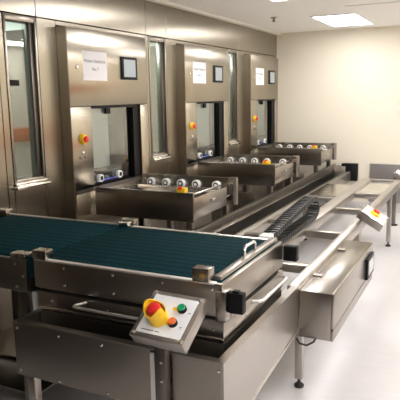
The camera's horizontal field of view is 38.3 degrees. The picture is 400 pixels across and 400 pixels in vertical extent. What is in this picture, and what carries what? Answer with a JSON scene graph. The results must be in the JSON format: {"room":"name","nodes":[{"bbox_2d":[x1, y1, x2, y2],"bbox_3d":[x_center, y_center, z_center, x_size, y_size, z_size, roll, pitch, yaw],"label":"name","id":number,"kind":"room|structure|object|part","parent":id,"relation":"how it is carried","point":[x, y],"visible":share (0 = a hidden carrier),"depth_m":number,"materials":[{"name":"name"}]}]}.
{"room":"factory floor","nodes":[
{"label":"factory floor","id":0,"kind":"room"},
{"bbox_2d":[0,0,276,331],"bbox_3d":[-1.273,-0.258,3.663,0.090,2.446,10.630,4,11,26],"label":"wall","id":1,"kind":"structure","parent":0,"point":[138,18],"depth_m":4.29,"materials":[{"name":"metal"}]},
{"bbox_3d":[-1.550,0.017,3.054,0.022,2.127,1.415,4,11,26],"label":"wall panel","id":2,"kind":"part","parent":1,"relation":"part of","materials":[{"name":"metal"}]},
{"bbox_3d":[-1.225,-0.107,3.706,0.022,2.127,0.052,4,11,26],"label":"wall panel","id":3,"kind":"part","parent":1,"relation":"part of","materials":[{"name":"metal"}]},
{"bbox_3d":[-1.178,-1.335,3.623,0.022,0.309,0.358,4,11,26],"label":"wall panel","id":4,"kind":"part","parent":1,"relation":"part of","materials":[{"name":"metal"}]},
{"bbox_2d":[1,12,50,190],"bbox_3d":[-1.169,-0.636,3.779,0.128,1.110,0.319,4,11,26],"label":"window","id":5,"kind":"structure","parent":1,"relation":"in","point":[19,31],"depth_m":3.80,"materials":[{"name":"metal"}]},
{"bbox_3d":[-1.204,-0.757,3.718,0.005,0.037,0.095,4,11,26],"label":"dark plate","id":6,"kind":"part","parent":5,"relation":"part of","materials":[{"name":"black plastic"}]},
{"bbox_3d":[-1.187,-0.648,3.785,0.008,1.012,0.257,4,11,26],"label":"pane","id":7,"kind":"part","parent":5,"relation":"part of","materials":[{"name":"clear glass"}]},
{"bbox_3d":[-1.120,-0.108,3.855,0.040,0.042,0.319,4,11,26],"label":"sill","id":8,"kind":"part","parent":5,"relation":"part of","materials":[{"name":"metal"}]},
{"bbox_3d":[-1.138,0.401,3.959,0.022,1.035,0.292,4,11,26],"label":"wall panel","id":9,"kind":"part","parent":1,"relation":"part of","materials":[{"name":"metal"}]},
{"bbox_3d":[-1.036,-0.179,4.085,0.022,2.127,0.187,4,11,26],"label":"wall panel","id":10,"kind":"part","parent":1,"relation":"part of","materials":[{"name":"metal"}]},
{"bbox_3d":[-0.792,-1.482,4.397,0.022,0.309,1.386,4,11,26],"label":"wall panel","id":11,"kind":"part","parent":1,"relation":"part of","materials":[{"name":"metal"}]},
{"bbox_3d":[-0.782,-1.314,4.442,0.022,0.029,1.035,4,11,26],"label":"wall panel","id":12,"kind":"part","parent":1,"relation":"part of","materials":[{"name":"metal"}]},
{"bbox_3d":[-0.501,-0.382,5.158,0.022,2.127,0.154,4,11,26],"label":"wall panel","id":13,"kind":"part","parent":1,"relation":"part of","materials":[{"name":"metal"}]},
{"bbox_3d":[-0.458,-0.398,5.244,0.022,2.127,0.031,4,11,26],"label":"wall panel","id":14,"kind":"part","parent":1,"relation":"part of","materials":[{"name":"metal"}]},
{"bbox_3d":[-0.407,-1.629,5.170,0.022,0.309,0.356,4,11,26],"label":"wall panel","id":15,"kind":"part","parent":1,"relation":"part of","materials":[{"name":"metal"}]},
{"bbox_2d":[148,36,171,161],"bbox_3d":[-0.405,-0.926,5.310,0.128,1.110,0.324,4,11,26],"label":"window","id":16,"kind":"structure","parent":1,"relation":"in","point":[158,119],"depth_m":5.35,"materials":[{"name":"metal"}]},
{"bbox_3d":[-0.424,-0.938,5.316,0.008,1.012,0.262,4,11,26],"label":"pane","id":17,"kind":"part","parent":16,"relation":"part of","materials":[{"name":"clear glass"}]},
{"bbox_3d":[-0.356,-0.398,5.386,0.040,0.042,0.324,4,11,26],"label":"sill","id":18,"kind":"part","parent":16,"relation":"part of","materials":[{"name":"metal"}]},
{"bbox_3d":[-0.374,0.111,5.490,0.022,1.035,0.297,4,11,26],"label":"wall panel","id":19,"kind":"part","parent":1,"relation":"part of","materials":[{"name":"metal"}]},
{"bbox_3d":[-0.312,-0.454,5.536,0.022,2.127,0.018,4,11,26],"label":"wall panel","id":20,"kind":"part","parent":1,"relation":"part of","materials":[{"name":"metal"}]},
{"bbox_3d":[-0.264,-0.472,5.633,0.022,2.127,0.190,4,11,26],"label":"wall panel","id":21,"kind":"part","parent":1,"relation":"part of","materials":[{"name":"metal"}]},
{"bbox_3d":[-0.021,-1.776,5.944,0.022,0.309,1.390,4,11,26],"label":"wall panel","id":22,"kind":"part","parent":1,"relation":"part of","materials":[{"name":"metal"}]},
{"bbox_3d":[-0.010,-1.607,5.991,0.022,0.029,1.035,4,11,26],"label":"wall panel","id":23,"kind":"part","parent":1,"relation":"part of","materials":[{"name":"metal"}]},
{"bbox_2d":[147,0,281,34],"bbox_3d":[-1.222,-1.445,3.412,0.070,0.022,10.630,4,11,26],"label":"trim","id":24,"kind":"structure","parent":1,"relation":"attached to","point":[166,3],"depth_m":6.01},
{"bbox_3d":[0.365,-1.922,6.718,0.022,0.309,0.355,4,11,26],"label":"wall panel","id":25,"kind":"part","parent":1,"relation":"part of","materials":[{"name":"metal"}]},
{"bbox_3d":[0.396,-0.182,7.034,0.022,1.035,0.293,4,11,26],"label":"wall panel","id":26,"kind":"part","parent":1,"relation":"part of","materials":[{"name":"metal"}]},
{"bbox_2d":[227,49,240,144],"bbox_3d":[0.365,-1.219,6.854,0.128,1.110,0.320,4,11,26],"label":"window","id":27,"kind":"structure","parent":1,"relation":"in","point":[232,54],"depth_m":6.91,"materials":[{"name":"metal"}]},
{"bbox_3d":[0.346,-1.231,6.860,0.008,1.012,0.258,4,11,26],"label":"pane","id":28,"kind":"part","parent":27,"relation":"part of","materials":[{"name":"clear glass"}]},
{"bbox_3d":[0.413,-0.691,6.930,0.040,0.042,0.320,4,11,26],"label":"sill","id":29,"kind":"part","parent":27,"relation":"part of","materials":[{"name":"metal"}]},
{"bbox_3d":[0.508,-0.765,7.181,0.022,2.127,0.190,4,11,26],"label":"wall panel","id":30,"kind":"part","parent":1,"relation":"part of","materials":[{"name":"metal"}]},
{"bbox_3d":[0.761,-2.073,7.513,0.022,0.309,1.435,4,11,26],"label":"wall panel","id":31,"kind":"part","parent":1,"relation":"part of","materials":[{"name":"metal"}]},
{"bbox_3d":[0.762,-1.901,7.539,0.022,0.029,1.035,4,11,26],"label":"wall panel","id":32,"kind":"part","parent":1,"relation":"part of","materials":[{"name":"metal"}]},
{"bbox_2d":[0,211,399,399],"bbox_3d":[-0.124,1.074,3.343,6.000,0.100,10.830,4,11,26],"label":"floor","id":33,"kind":"structure","parent":0,"point":[362,362],"depth_m":3.60,"materials":[{"name":"plastic"}]},
{"bbox_2d":[0,208,119,399],"bbox_3d":[-0.993,0.595,3.215,0.900,0.918,0.780,4,11,26],"label":"conveyor belt","id":34,"kind":"object","parent":33,"relation":"on","point":[20,234],"visible":0.44,"depth_m":2.98,"materials":[{"name":"metal"}]},
{"bbox_3d":[-1.156,0.323,2.821,0.817,0.156,0.022,4,11,26],"label":"panel","id":35,"kind":"part","parent":34,"relation":"part of","materials":[{"name":"metal"}]},
{"bbox_3d":[-1.135,0.568,3.598,0.056,0.740,0.056,4,11,26],"label":"leg","id":36,"kind":"part","parent":34,"relation":"part of","materials":[{"name":"metal"}]},
{"bbox_3d":[-0.822,0.710,2.783,0.056,0.740,0.056,4,11,26],"label":"leg","id":37,"kind":"part","parent":34,"relation":"part of","materials":[{"name":"metal"}]},
{"bbox_2d":[0,326,55,392],"bbox_3d":[-0.999,0.886,3.261,0.747,0.010,0.620,4,11,26],"label":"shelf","id":38,"kind":"object","parent":34,"relation":"attached to","point":[9,377],"depth_m":3.06,"materials":[{"name":"metal"}]},
{"bbox_3d":[-0.635,0.329,2.982,0.020,0.068,0.719,4,11,26],"label":"plate","id":39,"kind":"part","parent":34,"relation":"part of","materials":[{"name":"metal"}]},
{"bbox_3d":[-0.830,0.175,3.471,0.817,0.133,0.024,4,11,26],"label":"panel","id":40,"kind":"part","parent":34,"relation":"part of","materials":[{"name":"metal"}]},
{"bbox_2d":[55,26,150,226],"bbox_3d":[-1.026,-0.280,4.760,0.875,2.090,1.040,4,11,26],"label":"machine","id":41,"kind":"object","parent":33,"relation":"on","point":[104,124],"visible":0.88,"depth_m":4.43,"materials":[{"name":"metal"}]},
{"bbox_2d":[82,50,107,80],"bbox_3d":[-0.777,-0.992,4.266,0.002,0.210,0.297,4,11,26],"label":"paper notice","id":42,"kind":"object","parent":41,"relation":"attached to","point":[94,63],"visible":1,"depth_m":4.26,"materials":[{"name":"white paper"}]},
{"bbox_3d":[-0.712,-0.459,4.640,0.100,0.605,0.685,4,11,26],"label":"door frame","id":43,"kind":"part","parent":41,"relation":"part of","materials":[{"name":"silver metal"}]},
{"bbox_3d":[-0.717,-0.452,4.600,0.008,0.565,0.583,4,11,26],"label":"door glass","id":44,"kind":"part","parent":41,"relation":"part of","materials":[{"name":"white"}]},
{"bbox_3d":[-0.728,-0.220,4.649,0.010,0.122,0.583,4,11,26],"label":"roller panel","id":45,"kind":"part","parent":41,"relation":"part of","materials":[{"name":"blue plastic"}]},
{"bbox_2d":[95,173,237,230],"bbox_3d":[-0.231,0.297,4.615,0.841,0.979,0.859,4,11,26],"label":"conveyor","id":46,"kind":"object","parent":33,"relation":"on","point":[170,198],"visible":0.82,"depth_m":4.28,"materials":[{"name":"metal"}]},
{"bbox_3d":[-0.417,0.031,4.202,0.833,0.212,0.018,4,11,26],"label":"plate","id":47,"kind":"part","parent":46,"relation":"part of","materials":[{"name":"metal"}]},
{"bbox_3d":[-0.256,0.327,5.029,0.050,0.715,0.050,4,11,26],"label":"leg","id":48,"kind":"part","parent":46,"relation":"part of","materials":[{"name":"metal"}]},
{"bbox_3d":[-0.175,-0.086,4.749,0.769,0.060,0.035,4,11,26],"label":"guide rail","id":49,"kind":"part","parent":46,"relation":"part of","materials":[{"name":"metal"}]},
{"bbox_3d":[-0.105,-0.103,4.905,0.763,0.216,0.018,4,11,26],"label":"plate","id":50,"kind":"part","parent":46,"relation":"part of","materials":[{"name":"metal"}]},
{"bbox_3d":[-0.067,0.436,4.253,0.050,0.770,0.050,4,11,26],"label":"leg","id":51,"kind":"part","parent":46,"relation":"part of","materials":[{"name":"metal"}]},
{"bbox_3d":[0.074,-0.075,4.362,0.057,0.045,0.725,3,11,20],"label":"push rod","id":52,"kind":"part","parent":46,"relation":"part of","materials":[{"name":"metal"}]},
{"bbox_3d":[0.080,0.017,4.286,0.016,0.148,0.572,4,11,26],"label":"plate","id":53,"kind":"part","parent":46,"relation":"part of","materials":[{"name":"metal"}]},
{"bbox_3d":[0.216,0.360,4.800,0.050,0.715,0.050,4,11,26],"label":"leg","id":54,"kind":"part","parent":46,"relation":"part of","materials":[{"name":"metal"}]},
{"bbox_2d":[129,290,208,399],"bbox_3d":[-0.105,0.786,2.180,0.227,0.880,0.203,5,12,29],"label":"control box","id":55,"kind":"object","parent":33,"relation":"on","point":[167,322],"visible":1,"depth_m":2.08,"materials":[{"name":"metal"}]},
{"bbox_3d":[-0.139,0.839,2.217,0.050,0.705,0.039,4,11,26],"label":"post","id":56,"kind":"part","parent":55,"relation":"part of","materials":[{"name":"metal"}]},
{"bbox_3d":[-0.117,0.429,2.106,0.227,0.121,0.181,5,12,29],"label":"lid","id":57,"kind":"part","parent":55,"relation":"part of","materials":[{"name":"metal"}]},
{"bbox_3d":[-0.119,0.424,2.102,0.189,0.095,0.146,5,12,29],"label":"label plate","id":58,"kind":"part","parent":55,"relation":"part of","materials":[{"name":"white plastic"}]},
{"bbox_2d":[176,44,227,229],"bbox_3d":[-0.254,-0.573,6.308,0.875,2.090,1.040,4,11,26],"label":"machine","id":59,"kind":"object","parent":33,"relation":"on","point":[202,108],"visible":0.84,"depth_m":5.98,"materials":[{"name":"metal"}]},
{"bbox_2d":[193,62,205,83],"bbox_3d":[-0.005,-1.286,5.815,0.002,0.210,0.297,4,11,26],"label":"paper notice","id":60,"kind":"object","parent":59,"relation":"attached to","point":[199,68],"visible":1,"depth_m":5.81,"materials":[{"name":"white paper"}]},
{"bbox_3d":[0.060,-0.752,6.189,0.100,0.605,0.685,4,11,26],"label":"door frame","id":61,"kind":"part","parent":59,"relation":"part of","materials":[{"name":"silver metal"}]},
{"bbox_3d":[0.055,-0.745,6.148,0.008,0.565,0.583,4,11,26],"label":"door glass","id":62,"kind":"part","parent":59,"relation":"part of","materials":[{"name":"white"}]},
{"bbox_2d":[13,163,399,399],"bbox_3d":[1.030,0.353,5.085,1.147,0.660,6.220,4,11,26],"label":"frame","id":63,"kind":"object","parent":33,"relation":"on","point":[117,368],"visible":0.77,"depth_m":2.49,"materials":[{"name":"metal"}]},
{"bbox_3d":[-0.602,0.575,2.963,0.012,0.245,0.933,4,11,26],"label":"panel","id":64,"kind":"part","parent":63,"relation":"part of","materials":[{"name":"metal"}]},
{"bbox_3d":[-0.747,0.931,2.623,0.042,0.360,0.042,4,11,26],"label":"leg","id":65,"kind":"part","parent":63,"relation":"part of","materials":[{"name":"metal"}]},
{"bbox_3d":[-0.503,0.675,2.397,0.696,0.245,0.012,4,11,26],"label":"panel","id":66,"kind":"part","parent":63,"relation":"part of","materials":[{"name":"metal"}]},
{"bbox_2d":[32,218,298,377],"bbox_3d":[-0.141,0.418,2.744,1.050,0.505,0.882,4,11,26],"label":"transfer shuttle","id":67,"kind":"object","parent":63,"relation":"on","point":[101,284],"visible":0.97,"depth_m":2.52,"materials":[{"name":"metal"}]},
{"bbox_3d":[-0.336,0.466,2.394,0.453,0.016,0.076,4,11,26],"label":"drawer handle","id":68,"kind":"part","parent":67,"relation":"part of","materials":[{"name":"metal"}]},
{"bbox_3d":[-0.329,0.358,2.415,0.930,0.133,0.022,4,11,26],"label":"panel","id":69,"kind":"part","parent":67,"relation":"part of","materials":[{"name":"metal"}]},
{"bbox_3d":[-0.164,0.422,2.755,0.930,0.085,0.733,4,11,26],"label":"drawer","id":70,"kind":"part","parent":67,"relation":"part of","materials":[{"name":"metal"}]},
{"bbox_3d":[0.219,0.259,2.566,0.034,0.034,0.685,4,11,26],"label":"rail","id":71,"kind":"part","parent":67,"relation":"part of","materials":[{"name":"metal"}]},
{"bbox_3d":[0.222,0.215,2.565,0.015,0.055,0.145,4,11,26],"label":"handle","id":72,"kind":"part","parent":67,"relation":"part of","materials":[{"name":"metal"}]},
{"bbox_3d":[0.242,0.327,2.546,0.022,0.127,0.723,4,11,26],"label":"plate","id":73,"kind":"part","parent":67,"relation":"part of","materials":[{"name":"metal"}]},
{"bbox_3d":[0.330,0.407,2.650,0.052,0.016,0.405,4,11,26],"label":"drawer handle","id":74,"kind":"part","parent":67,"relation":"part of","materials":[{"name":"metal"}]},
{"bbox_2d":[171,378,172,399],"bbox_3d":[-0.153,0.692,2.762,0.984,0.040,0.933,4,11,26],"label":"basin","id":75,"kind":"object","parent":63,"relation":"in","point":[171,378],"depth_m":2.29,"materials":[{"name":"metal"}]},
{"bbox_3d":[-0.012,0.727,2.162,0.203,0.280,0.012,4,11,26],"label":"panel","id":76,"kind":"part","parent":63,"relation":"part of","materials":[{"name":"metal"}]},
{"bbox_3d":[0.290,0.668,2.529,0.012,0.305,0.945,4,11,26],"label":"panel","id":77,"kind":"part","parent":63,"relation":"part of","materials":[{"name":"metal"}]},
{"bbox_2d":[261,196,319,243],"bbox_3d":[0.580,0.157,3.934,0.114,0.191,1.454,4,11,26],"label":"chain","id":78,"kind":"object","parent":63,"relation":"on","point":[287,228],"visible":0.73,"depth_m":4.06,"materials":[{"name":"plastic"}]},
{"bbox_3d":[0.546,0.734,3.151,0.042,0.515,0.042,4,11,26],"label":"leg","id":79,"kind":"part","parent":63,"relation":"part of","materials":[{"name":"metal"}]},
{"bbox_3d":[1.475,-0.107,6.266,0.375,0.010,0.810,4,11,26],"label":"plate","id":80,"kind":"part","parent":63,"relation":"part of","materials":[{"name":"metal"}]},
{"bbox_2d":[299,240,373,341],"bbox_3d":[0.837,0.490,3.391,0.196,0.256,1.113,4,11,26],"label":"electrical box","id":81,"kind":"object","parent":63,"relation":"attached to","point":[329,297],"visible":1,"depth_m":3.06,"materials":[{"name":"metal"}]},
{"bbox_3d":[0.904,0.466,3.353,0.012,0.185,1.113,4,11,26],"label":"lid","id":82,"kind":"part","parent":81,"relation":"part of","materials":[{"name":"metal"}]},
{"bbox_3d":[1.913,-0.368,7.885,0.153,0.188,0.020,4,11,26],"label":"channel plate","id":83,"kind":"part","parent":63,"relation":"part of","materials":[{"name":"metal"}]},
{"bbox_3d":[1.185,0.491,4.432,0.080,0.515,0.080,4,11,26],"label":"leg","id":84,"kind":"part","parent":63,"relation":"part of","materials":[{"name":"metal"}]},
{"bbox_2d":[356,204,388,231],"bbox_3d":[1.334,0.135,4.442,0.209,0.155,0.282,4,11,26],"label":"control box","id":85,"kind":"object","parent":63,"relation":"attached to","point":[367,214],"visible":1,"depth_m":4.34,"materials":[{"name":"metal"}]},
{"bbox_3d":[1.345,0.115,4.433,0.184,0.109,0.282,4,11,26],"label":"lid","id":86,"kind":"part","parent":85,"relation":"part of","materials":[{"name":"metal"}]},
{"bbox_3d":[1.347,0.111,4.431,0.155,0.089,0.252,4,11,26],"label":"label plate","id":87,"kind":"part","parent":85,"relation":"part of","materials":[{"name":"white plastic"}]},
{"bbox_3d":[1.856,-0.128,6.072,0.263,0.010,0.810,4,11,26],"label":"plate","id":88,"kind":"part","parent":63,"relation":"part of","materials":[{"name":"metal"}]},
{"bbox_3d":[1.986,0.187,6.038,0.042,0.515,0.042,4,11,26],"label":"leg","id":89,"kind":"part","parent":63,"relation":"part of","materials":[{"name":"metal"}]},
{"bbox_2d":[198,154,299,232],"bbox_3d":[0.541,0.004,6.163,0.841,0.979,0.859,4,11,26],"label":"dock","id":90,"kind":"object","parent":33,"relation":"on","point":[258,170],"visible":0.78,"depth_m":5.81,"materials":[{"name":"metal"}]},
{"bbox_3d":[0.337,0.146,5.903,0.480,0.480,0.015,4,11,26],"label":"stand panel","id":91,"kind":"part","parent":90,"relation":"part of","materials":[{"name":"metal"}]},
{"bbox_3d":[0.355,-0.262,5.751,0.833,0.212,0.018,4,11,26],"label":"plate","id":92,"kind":"part","parent":90,"relation":"part of","materials":[{"name":"metal"}]},
{"bbox_3d":[0.516,0.033,6.577,0.050,0.715,0.050,4,11,26],"label":"leg","id":93,"kind":"part","parent":90,"relation":"part of","materials":[{"name":"metal"}]},
{"bbox_3d":[0.597,-0.379,6.297,0.769,0.060,0.035,4,11,26],"label":"guide rail","id":94,"kind":"part","parent":90,"relation":"part of","materials":[{"name":"metal"}]},
{"bbox_3d":[0.667,-0.397,6.454,0.763,0.216,0.018,4,11,26],"label":"plate","id":95,"kind":"part","parent":90,"relation":"part of","materials":[{"name":"metal"}]},
{"bbox_3d":[0.706,0.142,5.801,0.050,0.770,0.050,4,11,26],"label":"leg","id":96,"kind":"part","parent":90,"relation":"part of","materials":[{"name":"metal"}]},
{"bbox_3d":[0.852,-0.277,5.835,0.016,0.148,0.572,4,11,26],"label":"plate","id":97,"kind":"part","parent":90,"relation":"part of","materials":[{"name":"metal"}]},
{"bbox_3d":[0.988,0.067,6.349,0.050,0.715,0.050,4,11,26],"label":"leg","id":98,"kind":"part","parent":90,"relation":"part of","materials":[{"name":"metal"}]},
{"bbox_2d":[244,54,277,200],"bbox_3d":[0.518,-0.867,7.857,0.875,2.090,1.040,4,11,26],"label":"washer disinfector","id":99,"kind":"object","parent":33,"relation":"on","point":[260,101],"visible":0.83,"depth_m":7.54,"materials":[{"name":"metal"}]},
{"bbox_2d":[256,68,263,84],"bbox_3d":[0.767,-1.579,7.363,0.002,0.210,0.297,4,11,26],"label":"paper notice","id":100,"kind":"object","parent":99,"relation":"attached to","point":[259,71],"visible":1,"depth_m":7.36,"materials":[{"name":"white paper"}]},
{"bbox_3d":[0.828,-1.038,7.697,0.008,0.565,0.583,4,11,26],"label":"door glass","id":101,"kind":"part","parent":99,"relation":"part of","materials":[{"name":"white"}]},
{"bbox_3d":[0.832,-1.046,7.737,0.100,0.605,0.685,4,11,26],"label":"door frame","id":102,"kind":"part","parent":99,"relation":"part of","materials":[{"name":"black plastic"}]},
{"bbox_2d":[258,142,336,202],"bbox_3d":[1.313,-0.290,7.712,0.841,0.979,0.859,4,11,26],"label":"dock","id":103,"kind":"object","parent":33,"relation":"on","point":[315,154],"visible":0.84,"depth_m":7.36,"materials":[{"name":"metal"}]},
{"bbox_3d":[1.057,-0.132,7.438,0.050,0.715,0.050,4,11,26],"label":"leg","id":104,"kind":"part","parent":103,"relation":"part of","materials":[{"name":"metal"}]},
{"bbox_3d":[1.109,-0.148,7.452,0.480,0.480,0.015,4,11,26],"label":"stand panel","id":105,"kind":"part","parent":103,"relation":"part of","materials":[{"name":"metal"}]},
{"bbox_3d":[1.127,-0.556,7.299,0.833,0.212,0.018,4,11,26],"label":"plate","id":106,"kind":"part","parent":103,"relation":"part of","materials":[{"name":"metal"}]},
{"bbox_3d":[1.439,-0.690,8.002,0.763,0.216,0.018,4,11,26],"label":"plate","id":107,"kind":"part","parent":103,"relation":"part of","materials":[{"name":"metal"}]},
{"bbox_3d":[1.624,-0.570,7.383,0.016,0.148,0.572,4,11,26],"label":"plate","id":108,"kind":"part","parent":103,"relation":"part of","materials":[{"name":"metal"}]},
{"bbox_3d":[1.760,-0.227,7.897,0.050,0.715,0.050,4,11,26],"label":"leg","id":109,"kind":"part","parent":103,"relation":"part of","materials":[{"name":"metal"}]},
{"bbox_2d":[391,169,399,225],"bbox_3d":[2.440,-0.026,7.007,0.227,0.673,0.282,4,11,26],"label":"control box","id":110,"kind":"object","parent":33,"relation":"on","point":[396,175],"visible":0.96,"depth_m":6.99,"materials":[{"name":"metal"}]},
{"bbox_3d":[2.367,0.006,7.007,0.045,0.588,0.045,4,11,26],"label":"post","id":111,"kind":"part","parent":110,"relation":"part of","materials":[{"name":"metal"}]},
{"bbox_2d":[164,0,399,32],"bbox_3d":[-0.168,-1.431,2.889,6.000,0.100,10.830,4,11,26],"label":"ceiling","id":112,"kind":"structure","parent":0,"point":[292,16],"depth_m":5.96,"materials":[{"name":"paint"}]},
{"bbox_2d":[310,13,373,26],"bbox_3d":[1.682,-2.101,6.731,0.510,0.012,1.090,4,11,26],"label":"recessed light","id":113,"kind":"object","parent":112,"relation":"in","point":[347,19],"visible":1,"depth_m":6.65,"materials":[{"name":"white plastic"}]},
{"bbox_2d":[346,1,399,6],"bbox_3d":[2.286,-1.847,5.245,1.900,0.004,0.025,4,11,26],"label":"trim","id":114,"kind":"structure","parent":112,"relation":"attached to","point":[397,1],"depth_m":5.53,"materials":[{"name":"plastic"}]},
{"bbox_2d":[275,26,399,203],"bbox_3d":[2.214,-1.075,7.850,6.000,2.446,0.100,4,11,26],"label":"wall","id":115,"kind":"structure","parent":0,"point":[341,87],"depth_m":7.86,"materials":[{"name":"beige paint"}]},
{"bbox_2d":[320,201,399,212],"bbox_3d":[2.973,0.132,7.637,4.100,0.120,0.012,4,11,26],"label":"baseboard","id":116,"kind":"structure","parent":115,"relation":"attached to","point":[353,204],"depth_m":7.99,"materials":[{"name":"plastic"}]},
{"bbox_2d":[369,164,399,203],"bbox_3d":[3.087,-0.183,7.500,1.715,0.525,0.023,4,11,26],"label":"sheet","id":117,"kind":"object","parent":115,"relation":"attached to","point":[377,171],"visible":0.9,"depth_m":7.75,"materials":[{"name":"silver metal"}]}
]}

